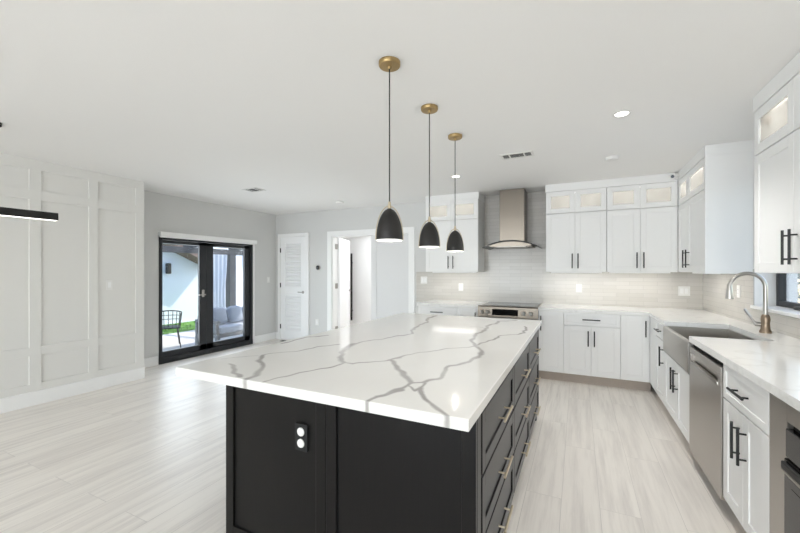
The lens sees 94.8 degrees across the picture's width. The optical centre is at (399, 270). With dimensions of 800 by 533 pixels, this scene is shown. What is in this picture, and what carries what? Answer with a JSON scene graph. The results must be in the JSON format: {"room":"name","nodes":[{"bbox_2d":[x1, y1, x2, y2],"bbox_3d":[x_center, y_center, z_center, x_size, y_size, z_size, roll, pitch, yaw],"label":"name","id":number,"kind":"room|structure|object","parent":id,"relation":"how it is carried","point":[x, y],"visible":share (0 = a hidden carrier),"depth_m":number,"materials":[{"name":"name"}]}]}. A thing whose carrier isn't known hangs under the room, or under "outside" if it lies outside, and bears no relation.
{"room":"kitchen","nodes":[
{"label":"kitchen","id":0,"kind":"room"},
{"bbox_2d":[0,164,134,389],"bbox_3d":[-5.880,0.117,0.314,0.740,2.535,10.245,0,0,26],"label":"wall","id":1,"kind":"structure","parent":0,"point":[64,241],"depth_m":4.04,"materials":[{"name":"paint"}]},
{"bbox_2d":[0,153,143,398],"bbox_3d":[-5.498,0.045,0.238,0.015,2.390,10.040,0,0,26],"label":"panelling","id":2,"kind":"object","parent":1,"relation":"attached to","point":[34,193],"visible":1,"depth_m":4.12,"materials":[{"name":"paint"}]},
{"bbox_2d":[0,367,144,413],"bbox_3d":[-5.492,1.312,0.238,0.024,0.145,10.045,0,0,26],"label":"baseboard","id":3,"kind":"structure","parent":1,"relation":"attached to","point":[16,402],"depth_m":4.03,"materials":[{"name":"white paint"}]},
{"bbox_2d":[106,280,112,289],"bbox_3d":[-3.482,0.167,4.411,0.009,0.118,0.070,0,0,26],"label":"light switch","id":4,"kind":"object","parent":1,"relation":"attached to","point":[109,283],"visible":1,"depth_m":4.41,"materials":[{"name":"white plastic"}]},
{"bbox_2d":[144,191,275,364],"bbox_3d":[-3.225,0.117,6.378,0.200,2.535,2.985,0,0,26],"label":"wall","id":5,"kind":"structure","parent":0,"point":[162,212],"depth_m":6.04,"materials":[{"name":"grey paint"}]},
{"bbox_2d":[159,237,252,364],"bbox_3d":[-3.222,0.432,6.240,0.165,1.905,1.740,0,0,26],"label":"door","id":6,"kind":"structure","parent":5,"relation":"in","point":[206,345],"depth_m":6.17,"materials":[{"name":"black metal"}]},
{"bbox_2d":[158,232,256,244],"bbox_3d":[-3.147,-0.539,6.221,0.074,0.082,1.800,0,0,26],"label":"roller blind","id":7,"kind":"object","parent":5,"relation":"attached to","point":[160,234],"visible":1,"depth_m":6.03,"materials":[{"name":"white paint"}]},
{"bbox_2d":[144,332,275,367],"bbox_3d":[-3.159,1.317,6.263,0.018,0.135,2.834,0,0,26],"label":"baseboard","id":8,"kind":"structure","parent":5,"relation":"attached to","point":[151,361],"depth_m":7.06,"materials":[{"name":"white paint"}]},
{"bbox_2d":[253,245,254,343],"bbox_3d":[-2.791,0.439,7.022,0.020,1.893,0.037,0,0,26],"label":"trim","id":9,"kind":"structure","parent":5,"relation":"attached to","point":[253,245],"depth_m":7.01,"materials":[{"name":"white paint"}]},
{"bbox_2d":[337,237,353,325],"bbox_3d":[-0.166,0.117,8.384,3.600,2.535,0.150,0,0,26],"label":"wall","id":10,"kind":"structure","parent":0,"point":[338,237],"depth_m":8.96,"materials":[{"name":"white paint"}]},
{"bbox_2d":[344,236,370,324],"bbox_3d":[-0.767,0.260,8.541,1.300,2.250,0.090,0,0,26],"label":"door","id":11,"kind":"structure","parent":10,"relation":"in","point":[360,247],"depth_m":8.64,"materials":[{"name":"white paint"}]},
{"bbox_2d":[276,202,425,339],"bbox_3d":[0.625,0.117,6.091,7.380,2.535,0.150,0,0,26],"label":"wall","id":12,"kind":"structure","parent":0,"point":[317,224],"depth_m":7.00,"materials":[{"name":"grey paint"}]},
{"bbox_2d":[278,233,308,339],"bbox_3d":[-2.132,0.320,7.299,0.785,2.130,0.075,0,0,26],"label":"door","id":13,"kind":"structure","parent":12,"relation":"in","point":[293,249],"depth_m":7.31,"materials":[{"name":"white paint"}]},
{"bbox_2d":[327,227,414,330],"bbox_3d":[-0.429,0.320,7.005,1.934,2.130,0.919,0,0,26],"label":"door","id":14,"kind":"structure","parent":12,"relation":"in","point":[392,263],"depth_m":6.60,"materials":[{"name":"white paint"}]},
{"bbox_2d":[426,219,483,272],"bbox_3d":[0.839,-0.364,5.655,0.814,0.786,0.430,0,0,26],"label":"upper cabinet","id":15,"kind":"object","parent":12,"relation":"attached to","point":[471,259],"depth_m":5.47,"materials":[{"name":"white paint"}]},
{"bbox_2d":[426,199,483,221],"bbox_3d":[0.847,-0.904,5.673,0.814,0.291,0.391,0,0,26],"label":"upper cabinet","id":16,"kind":"object","parent":12,"relation":"attached to","point":[470,208],"visible":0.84,"depth_m":5.56,"materials":[{"name":"white paint"}]},
{"bbox_2d":[426,192,484,202],"bbox_3d":[0.852,-1.100,5.682,0.825,0.098,0.387,0,0,26],"label":"trim","id":17,"kind":"structure","parent":16,"relation":"on","point":[472,195],"depth_m":5.49,"materials":[{"name":"white paint"}]},
{"bbox_2d":[482,188,541,249],"bbox_3d":[1.599,-0.735,5.226,0.744,0.829,0.542,0,0,26],"label":"range hood","id":18,"kind":"object","parent":12,"relation":"attached to","point":[513,202],"visible":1,"depth_m":5.15,"materials":[{"name":"metal"}]},
{"bbox_2d":[490,241,534,248],"bbox_3d":[1.607,-0.369,5.242,0.540,0.065,0.498,0,0,26],"label":"hood","id":19,"kind":"object","parent":18,"relation":"attached to","point":[506,244],"depth_m":5.05,"materials":[{"name":"metal"}]},
{"bbox_2d":[416,191,702,308],"bbox_3d":[1.997,-0.182,5.339,3.825,1.935,0.008,0,0,26],"label":"backsplash","id":20,"kind":"structure","parent":12,"relation":"attached to","point":[519,275],"depth_m":5.33,"materials":[{"name":"tile"}]},
{"bbox_2d":[421,276,426,283],"bbox_3d":[0.397,0.150,6.103,0.115,0.118,0.009,0,0,26],"label":"light switch","id":21,"kind":"object","parent":20,"relation":"attached to","point":[423,278],"visible":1,"depth_m":6.11,"materials":[{"name":"white plastic"}]},
{"bbox_2d":[459,283,462,290],"bbox_3d":[0.964,0.255,5.829,0.075,0.118,0.008,0,0,26],"label":"outlet","id":22,"kind":"object","parent":20,"relation":"attached to","point":[460,284],"visible":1,"depth_m":5.83,"materials":[{"name":"white plastic"}]},
{"bbox_2d":[576,284,581,291],"bbox_3d":[2.478,0.237,5.097,0.075,0.118,0.008,0,0,26],"label":"outlet","id":23,"kind":"object","parent":20,"relation":"attached to","point":[578,286],"visible":1,"depth_m":5.09,"materials":[{"name":"white plastic"}]},
{"bbox_2d":[678,286,689,295],"bbox_3d":[3.539,0.250,4.583,0.120,0.118,0.009,0,0,26],"label":"light switch","id":24,"kind":"object","parent":20,"relation":"attached to","point":[682,290],"visible":1,"depth_m":4.58,"materials":[{"name":"white plastic"}]},
{"bbox_2d":[546,211,605,272],"bbox_3d":[2.347,-0.364,4.926,0.709,0.786,0.430,0,0,26],"label":"upper cabinet","id":25,"kind":"object","parent":12,"relation":"attached to","point":[575,242],"depth_m":4.76,"materials":[{"name":"white paint"}]},
{"bbox_2d":[546,188,605,214],"bbox_3d":[2.355,-0.904,4.943,0.709,0.291,0.391,0,0,26],"label":"upper cabinet","id":26,"kind":"object","parent":12,"relation":"attached to","point":[585,200],"visible":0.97,"depth_m":4.85,"materials":[{"name":"white paint"}]},
{"bbox_2d":[606,206,677,272],"bbox_3d":[2.995,-0.364,4.612,0.724,0.786,0.430,0,0,26],"label":"upper cabinet","id":27,"kind":"object","parent":12,"relation":"attached to","point":[646,239],"depth_m":4.45,"materials":[{"name":"white paint"}]},
{"bbox_2d":[606,181,677,210],"bbox_3d":[3.003,-0.904,4.630,0.724,0.291,0.391,0,0,26],"label":"upper cabinet","id":28,"kind":"object","parent":12,"relation":"attached to","point":[655,195],"visible":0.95,"depth_m":4.54,"materials":[{"name":"white paint"}]},
{"bbox_2d":[0,339,745,532],"bbox_3d":[-2.232,1.415,0.208,7.400,0.060,13.230,0,0,26],"label":"floor","id":29,"kind":"structure","parent":0,"point":[147,454],"depth_m":2.59,"materials":[{"name":"beige wood"}]},
{"bbox_2d":[226,329,540,532],"bbox_3d":[0.218,0.948,2.656,1.347,0.873,2.348,0,0,26],"label":"kitchen island","id":30,"kind":"object","parent":29,"relation":"on","point":[360,471],"visible":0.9,"depth_m":1.61,"materials":[{"name":"black wood"}]},
{"bbox_2d":[295,422,308,451],"bbox_3d":[-0.449,0.757,1.677,0.072,0.124,0.016,0,0,26],"label":"outlet","id":31,"kind":"object","parent":30,"relation":"attached to","point":[301,429],"visible":1,"depth_m":1.67,"materials":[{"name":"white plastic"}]},
{"bbox_2d":[297,427,303,435],"bbox_3d":[-0.451,0.731,1.671,0.040,0.040,0.004,0,0,26],"label":"socket","id":32,"kind":"object","parent":31,"relation":"attached to","point":[300,430],"depth_m":1.67,"materials":[{"name":"white plastic"}]},
{"bbox_2d":[297,439,303,447],"bbox_3d":[-0.451,0.783,1.671,0.040,0.040,0.004,0,0,26],"label":"socket","id":33,"kind":"object","parent":31,"relation":"attached to","point":[300,442],"depth_m":1.67,"materials":[{"name":"white plastic"}]},
{"bbox_2d":[176,313,541,431],"bbox_3d":[0.126,0.491,2.658,1.464,0.040,2.605,0,0,26],"label":"island countertop","id":34,"kind":"structure","parent":30,"relation":"on","point":[437,370],"depth_m":1.80,"materials":[{"name":"white stone"}]},
{"bbox_2d":[418,306,457,315],"bbox_3d":[0.676,0.948,5.577,0.589,0.873,0.728,0,0,26],"label":"base cabinet","id":35,"kind":"object","parent":29,"relation":"on","point":[434,310],"visible":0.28,"depth_m":5.28,"materials":[{"name":"white paint"}]},
{"bbox_2d":[417,300,485,307],"bbox_3d":[0.807,0.491,5.528,0.909,0.040,0.686,0,0,26],"label":"countertop","id":36,"kind":"structure","parent":35,"relation":"on","point":[437,303],"depth_m":5.33,"materials":[{"name":"white stone"}]},
{"bbox_2d":[457,308,478,316],"bbox_3d":[1.075,0.948,5.384,0.296,0.873,0.728,0,0,26],"label":"base cabinet","id":37,"kind":"object","parent":29,"relation":"on","point":[472,312],"visible":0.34,"depth_m":5.09,"materials":[{"name":"white paint"}]},
{"bbox_2d":[478,302,542,355],"bbox_3d":[1.548,0.924,5.130,0.770,0.920,0.751,0,0,26],"label":"range","id":38,"kind":"object","parent":29,"relation":"on","point":[509,310],"visible":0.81,"depth_m":4.85,"materials":[{"name":"metal"}]},
{"bbox_2d":[481,302,542,307],"bbox_3d":[1.562,0.487,5.161,0.770,0.045,0.683,0,0,26],"label":"cooktop","id":39,"kind":"object","parent":38,"relation":"in","point":[488,304],"depth_m":4.98,"materials":[{"name":"silver glass"}]},
{"bbox_2d":[539,311,563,380],"bbox_3d":[2.038,0.948,4.919,0.294,0.873,0.728,0,0,26],"label":"base cabinet","id":40,"kind":"object","parent":29,"relation":"on","point":[551,331],"visible":0.9,"depth_m":4.63,"materials":[{"name":"white paint"}]},
{"bbox_2d":[564,312,619,387],"bbox_3d":[2.443,0.948,4.723,0.605,0.873,0.728,0,0,26],"label":"base cabinet","id":41,"kind":"object","parent":29,"relation":"on","point":[591,341],"visible":0.99,"depth_m":4.43,"materials":[{"name":"white paint"}]},
{"bbox_2d":[620,315,650,390],"bbox_3d":[2.854,0.948,4.524,0.305,0.873,0.728,0,0,26],"label":"base cabinet","id":42,"kind":"object","parent":29,"relation":"on","point":[634,329],"visible":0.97,"depth_m":4.25,"materials":[{"name":"white paint"}]},
{"bbox_2d":[664,352,688,442],"bbox_3d":[2.572,1.069,2.933,0.690,0.631,0.889,0,0,26],"label":"base cabinet","id":43,"kind":"object","parent":29,"relation":"on","point":[676,379],"visible":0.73,"depth_m":3.01,"materials":[{"name":"white paint"}]},
{"bbox_2d":[650,317,719,403],"bbox_3d":[2.940,0.948,3.693,0.690,0.873,0.799,0,0,26],"label":"base cabinet","id":44,"kind":"object","parent":29,"relation":"on","point":[656,328],"visible":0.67,"depth_m":3.78,"materials":[{"name":"white paint"}]},
{"bbox_2d":[689,344,724,499],"bbox_3d":[2.230,0.949,2.232,0.636,0.871,0.656,0,0,26],"label":"dishwasher","id":45,"kind":"object","parent":29,"relation":"on","point":[706,397],"visible":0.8,"depth_m":2.32,"materials":[{"name":"metal"}]},
{"bbox_2d":[723,363,768,532],"bbox_3d":[1.967,0.948,1.681,0.690,0.873,0.549,0,0,26],"label":"base cabinet","id":46,"kind":"object","parent":29,"relation":"on","point":[745,403],"visible":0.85,"depth_m":1.79,"materials":[{"name":"white paint"}]},
{"bbox_3d":[1.702,0.948,1.090,0.652,0.873,0.744,0,0,26],"label":"base cabinet","id":47,"kind":"object","parent":29,"relation":"on","visible":0},
{"bbox_2d":[769,393,799,532],"bbox_3d":[1.632,0.821,1.124,0.545,0.616,0.739,0,0,26],"label":"oven","id":48,"kind":"object","parent":47,"relation":"in","point":[784,420],"visible":0.88,"depth_m":1.46,"materials":[{"name":"metal"}]},
{"bbox_2d":[0,0,799,214],"bbox_3d":[-1.777,-1.210,0.804,8.700,0.120,15.700,0,0,26],"label":"ceiling","id":49,"kind":"structure","parent":0,"point":[210,101],"depth_m":2.34,"materials":[{"name":"paint"}]},
{"bbox_2d":[0,123,57,220],"bbox_3d":[-3.298,-0.792,2.528,0.100,0.714,1.480,0,0,26],"label":"linear pendant","id":50,"kind":"object","parent":49,"relation":"hanging from","point":[4,211],"visible":1,"depth_m":3.00,"materials":[{"name":"black metal"}]},
{"bbox_2d":[0,215,57,220],"bbox_3d":[-3.298,-0.436,2.528,0.040,0.002,1.470,0,0,26],"label":"diffuser","id":51,"kind":"object","parent":50,"relation":"attached to","point":[20,216],"depth_m":3.05,"materials":[{"name":"white"}]},
{"bbox_2d":[242,187,265,191],"bbox_3d":[-2.063,-1.146,5.197,0.260,0.008,0.200,0,0,26],"label":"ceiling vent","id":52,"kind":"object","parent":49,"relation":"in","point":[254,189],"visible":1,"depth_m":5.18,"materials":[{"name":"white plastic"}]},
{"bbox_2d":[375,56,403,241],"bbox_3d":[-0.058,-0.658,2.027,0.149,0.983,0.149,0,0,26],"label":"pendant light","id":53,"kind":"object","parent":49,"relation":"hanging from","point":[389,229],"visible":1,"depth_m":1.99,"materials":[{"name":"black metal"}]},
{"bbox_2d":[418,103,439,247],"bbox_3d":[0.207,-0.658,2.586,0.149,0.983,0.149,0,0,26],"label":"pendant light","id":54,"kind":"object","parent":49,"relation":"hanging from","point":[429,237],"visible":1,"depth_m":2.55,"materials":[{"name":"black metal"}]},
{"bbox_2d":[446,133,463,251],"bbox_3d":[0.468,-0.658,3.126,0.149,0.983,0.149,0,0,26],"label":"pendant light","id":55,"kind":"object","parent":49,"relation":"hanging from","point":[454,241],"visible":1,"depth_m":3.08,"materials":[{"name":"black metal"}]},
{"bbox_2d":[499,150,533,159],"bbox_3d":[1.160,-1.146,3.649,0.310,0.008,0.170,0,0,26],"label":"ceiling vent","id":56,"kind":"object","parent":49,"relation":"in","point":[525,153],"visible":1,"depth_m":3.64,"materials":[{"name":"white plastic"}]},
{"bbox_2d":[605,155,618,161],"bbox_3d":[2.140,-1.133,3.719,0.120,0.034,0.120,0,0,26],"label":"smoke detector","id":57,"kind":"object","parent":49,"relation":"attached to","point":[614,157],"visible":1,"depth_m":3.69,"materials":[{"name":"white plastic"}]},
{"bbox_2d":[612,110,630,117],"bbox_3d":[1.620,-1.147,2.688,0.120,0.006,0.120,0,0,26],"label":"recessed light","id":58,"kind":"object","parent":49,"relation":"in","point":[623,113],"visible":1,"depth_m":2.69,"materials":[{"name":"white plastic"}]},
{"bbox_2d":[754,156,775,305],"bbox_3d":[0.995,0.117,-1.353,0.200,2.535,13.230,0,0,26],"label":"wall","id":59,"kind":"structure","parent":0,"point":[770,278],"depth_m":3.17,"materials":[{"name":"white paint"}]},
{"bbox_2d":[670,173,678,178],"bbox_3d":[3.188,-1.099,4.263,0.110,0.082,0.081,0,0,-17],"label":"security camera","id":60,"kind":"object","parent":59,"relation":"attached to","point":[673,175],"visible":1,"depth_m":4.23,"materials":[{"name":"white plastic"}]},
{"bbox_2d":[678,189,704,271],"bbox_3d":[3.152,-0.372,3.772,0.362,0.770,1.012,0,0,26],"label":"upper cabinet","id":61,"kind":"object","parent":59,"relation":"attached to","point":[691,214],"visible":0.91,"depth_m":3.78,"materials":[{"name":"white paint"}]},
{"bbox_2d":[705,151,753,273],"bbox_3d":[2.945,-0.512,3.299,0.338,1.075,0.018,0,0,26],"label":"panel","id":62,"kind":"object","parent":61,"relation":"attached to","point":[729,178],"depth_m":3.29,"materials":[{"name":"white paint"}]},
{"bbox_2d":[678,158,704,205],"bbox_3d":[3.169,-0.904,3.764,0.324,0.291,1.012,0,0,26],"label":"upper cabinet","id":63,"kind":"object","parent":59,"relation":"attached to","point":[692,183],"visible":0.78,"depth_m":3.93,"materials":[{"name":"white paint"}]},
{"bbox_2d":[545,140,753,192],"bbox_3d":[2.605,-1.100,4.246,1.776,0.098,1.428,0,0,26],"label":"trim","id":64,"kind":"structure","parent":63,"relation":"on","point":[748,145],"depth_m":4.37,"materials":[{"name":"white paint"}]},
{"bbox_2d":[703,269,799,338],"bbox_3d":[2.522,0.250,2.042,0.008,0.530,5.472,0,0,26],"label":"backsplash","id":65,"kind":"structure","parent":59,"relation":"attached to","point":[714,285],"depth_m":3.48,"materials":[{"name":"tile"}]},
{"bbox_2d":[737,285,739,297],"bbox_3d":[3.217,0.195,3.498,0.008,0.118,0.075,0,0,26],"label":"outlet","id":66,"kind":"object","parent":65,"relation":"attached to","point":[738,286],"visible":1,"depth_m":3.49,"materials":[{"name":"white plastic"}]},
{"bbox_2d":[750,273,799,318],"bbox_3d":[2.955,-0.270,2.745,0.220,1.190,0.955,0,0,26],"label":"window","id":67,"kind":"structure","parent":59,"relation":"in","point":[787,284],"depth_m":2.99,"materials":[{"name":"white paint"}]},
{"bbox_2d":[754,128,799,272],"bbox_3d":[2.277,-0.372,1.964,0.362,0.770,0.919,0,0,26],"label":"upper cabinet","id":68,"kind":"object","parent":59,"relation":"attached to","point":[777,168],"visible":1,"depth_m":2.16,"materials":[{"name":"white paint"}]},
{"bbox_2d":[754,73,799,155],"bbox_3d":[2.295,-0.904,1.956,0.324,0.291,0.919,0,0,26],"label":"upper cabinet","id":69,"kind":"object","parent":59,"relation":"attached to","point":[779,117],"visible":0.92,"depth_m":2.26,"materials":[{"name":"white paint"}]},
{"bbox_2d":[753,52,799,112],"bbox_3d":[2.295,-1.100,1.953,0.338,0.098,0.935,0,0,26],"label":"trim","id":70,"kind":"structure","parent":69,"relation":"on","point":[792,69],"depth_m":2.14,"materials":[{"name":"white paint"}]},
{"bbox_3d":[1.316,0.948,0.335,0.690,0.873,0.949,0,0,26],"label":"base cabinet","id":71,"kind":"object","parent":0,"visible":0},
{"bbox_2d":[538,304,799,411],"bbox_3d":[1.726,0.491,2.510,1.832,0.040,5.322,0,0,26],"label":"countertop","id":72,"kind":"structure","parent":71,"relation":"on","point":[770,361],"depth_m":2.36,"materials":[{"name":"white stone"}]},
{"bbox_2d":[663,326,755,372],"bbox_3d":[2.495,0.627,2.953,0.489,0.231,0.856,0,0,26],"label":"sink","id":73,"kind":"object","parent":72,"relation":"in","point":[676,344],"visible":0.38,"depth_m":3.17,"materials":[{"name":"metal"}]},
{"bbox_2d":[725,272,771,333],"bbox_3d":[2.692,0.238,2.848,0.276,0.467,0.074,0,0,26],"label":"kitchen faucet","id":74,"kind":"object","parent":72,"relation":"on","point":[765,319],"visible":1,"depth_m":2.81,"materials":[{"name":"silver metal"}]},
{"bbox_2d":[759,314,771,333],"bbox_3d":[2.783,0.401,2.803,0.072,0.140,0.072,0,0,26],"label":"base","id":75,"kind":"object","parent":74,"relation":"on","point":[765,319],"depth_m":2.78,"materials":[{"name":"gold metal"}]},
{"label":"outside","id":76,"kind":"structure","parent":0,"visible":0},
{"bbox_3d":[-3.209,1.765,5.996,29.000,0.240,32.000,0,0,26],"label":"ground","id":77,"kind":"structure","parent":76,"visible":0},
{"bbox_2d":[162,321,194,334],"bbox_3d":[-6.284,1.595,10.543,1.905,0.100,7.509,0,0,26],"label":"grass","id":78,"kind":"structure","parent":77,"relation":"on","point":[185,326],"depth_m":10.34,"materials":[{"name":"green plant"}]},
{"bbox_2d":[162,244,197,324],"bbox_3d":[-9.776,-1.025,9.644,4.600,5.340,7.650,0,0,26],"label":"house","id":79,"kind":"structure","parent":77,"relation":"on","point":[180,287],"depth_m":11.59,"materials":[{"name":"white paint"}]},
{"bbox_2d":[165,263,170,273],"bbox_3d":[-7.059,-0.075,11.218,0.119,0.320,0.130,0,0,26],"label":"wall lantern","id":80,"kind":"object","parent":79,"relation":"attached to","point":[167,265],"visible":1,"depth_m":11.18,"materials":[{"name":"black metal"}]},
{"bbox_2d":[162,330,242,350],"bbox_3d":[-4.402,1.615,8.239,3.500,0.060,10.000,0,0,26],"label":"patio","id":81,"kind":"structure","parent":77,"relation":"on","point":[187,338],"depth_m":8.52,"materials":[{"name":"concrete"}]},
{"bbox_2d":[162,310,181,347],"bbox_3d":[-4.833,1.190,7.661,0.525,0.794,0.513,0,0,-34],"label":"patio chair","id":82,"kind":"object","parent":81,"relation":"on","point":[168,326],"visible":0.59,"depth_m":7.58,"materials":[{"name":"black metal"}]},
{"bbox_2d":[162,243,242,307],"bbox_3d":[-4.016,0.424,9.496,3.300,2.319,7.200,0,0,26],"label":"pergola","id":83,"kind":"object","parent":81,"relation":"on","point":[231,253],"visible":0.06,"depth_m":10.61,"materials":[{"name":"grey wood"}]},
{"bbox_2d":[213,254,226,307],"bbox_3d":[-5.003,0.555,10.096,0.088,2.020,0.617,0,0,26],"label":"curtain","id":84,"kind":"object","parent":83,"relation":"hanging from","point":[219,261],"visible":0.56,"depth_m":10.17,"materials":[{"name":"white fabric"}]},
{"bbox_2d":[195,306,242,344],"bbox_3d":[-3.567,1.214,8.679,0.740,0.739,2.260,0,0,26],"label":"sofa","id":85,"kind":"object","parent":81,"relation":"on","point":[228,329],"visible":0.16,"depth_m":7.79,"materials":[{"name":"grey fabric"}]},
{"bbox_2d":[213,307,226,324],"bbox_3d":[-3.915,0.970,7.936,0.213,0.370,0.380,0,0,26],"label":"throw pillow","id":86,"kind":"object","parent":85,"relation":"on","point":[219,313],"visible":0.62,"depth_m":7.90,"materials":[{"name":"grey fabric"}]},
{"bbox_2d":[213,322,242,333],"bbox_3d":[-3.833,1.234,8.037,0.660,0.139,0.683,0,0,26],"label":"seat cushion","id":87,"kind":"object","parent":85,"relation":"on","point":[229,327],"depth_m":7.87,"materials":[{"name":"grey fabric"}]},
{"bbox_2d":[226,305,242,322],"bbox_3d":[-3.732,0.970,8.315,0.213,0.370,0.380,0,0,26],"label":"throw pillow","id":88,"kind":"object","parent":85,"relation":"on","point":[234,313],"visible":0.98,"depth_m":8.23,"materials":[{"name":"grey fabric"}]},
{"bbox_2d":[195,247,242,305],"bbox_3d":[-5.527,0.165,17.281,0.200,2.960,9.700,0,0,26],"label":"wall","id":89,"kind":"structure","parent":77,"relation":"on","point":[239,270],"depth_m":14.93,"materials":[{"name":"white paint"}]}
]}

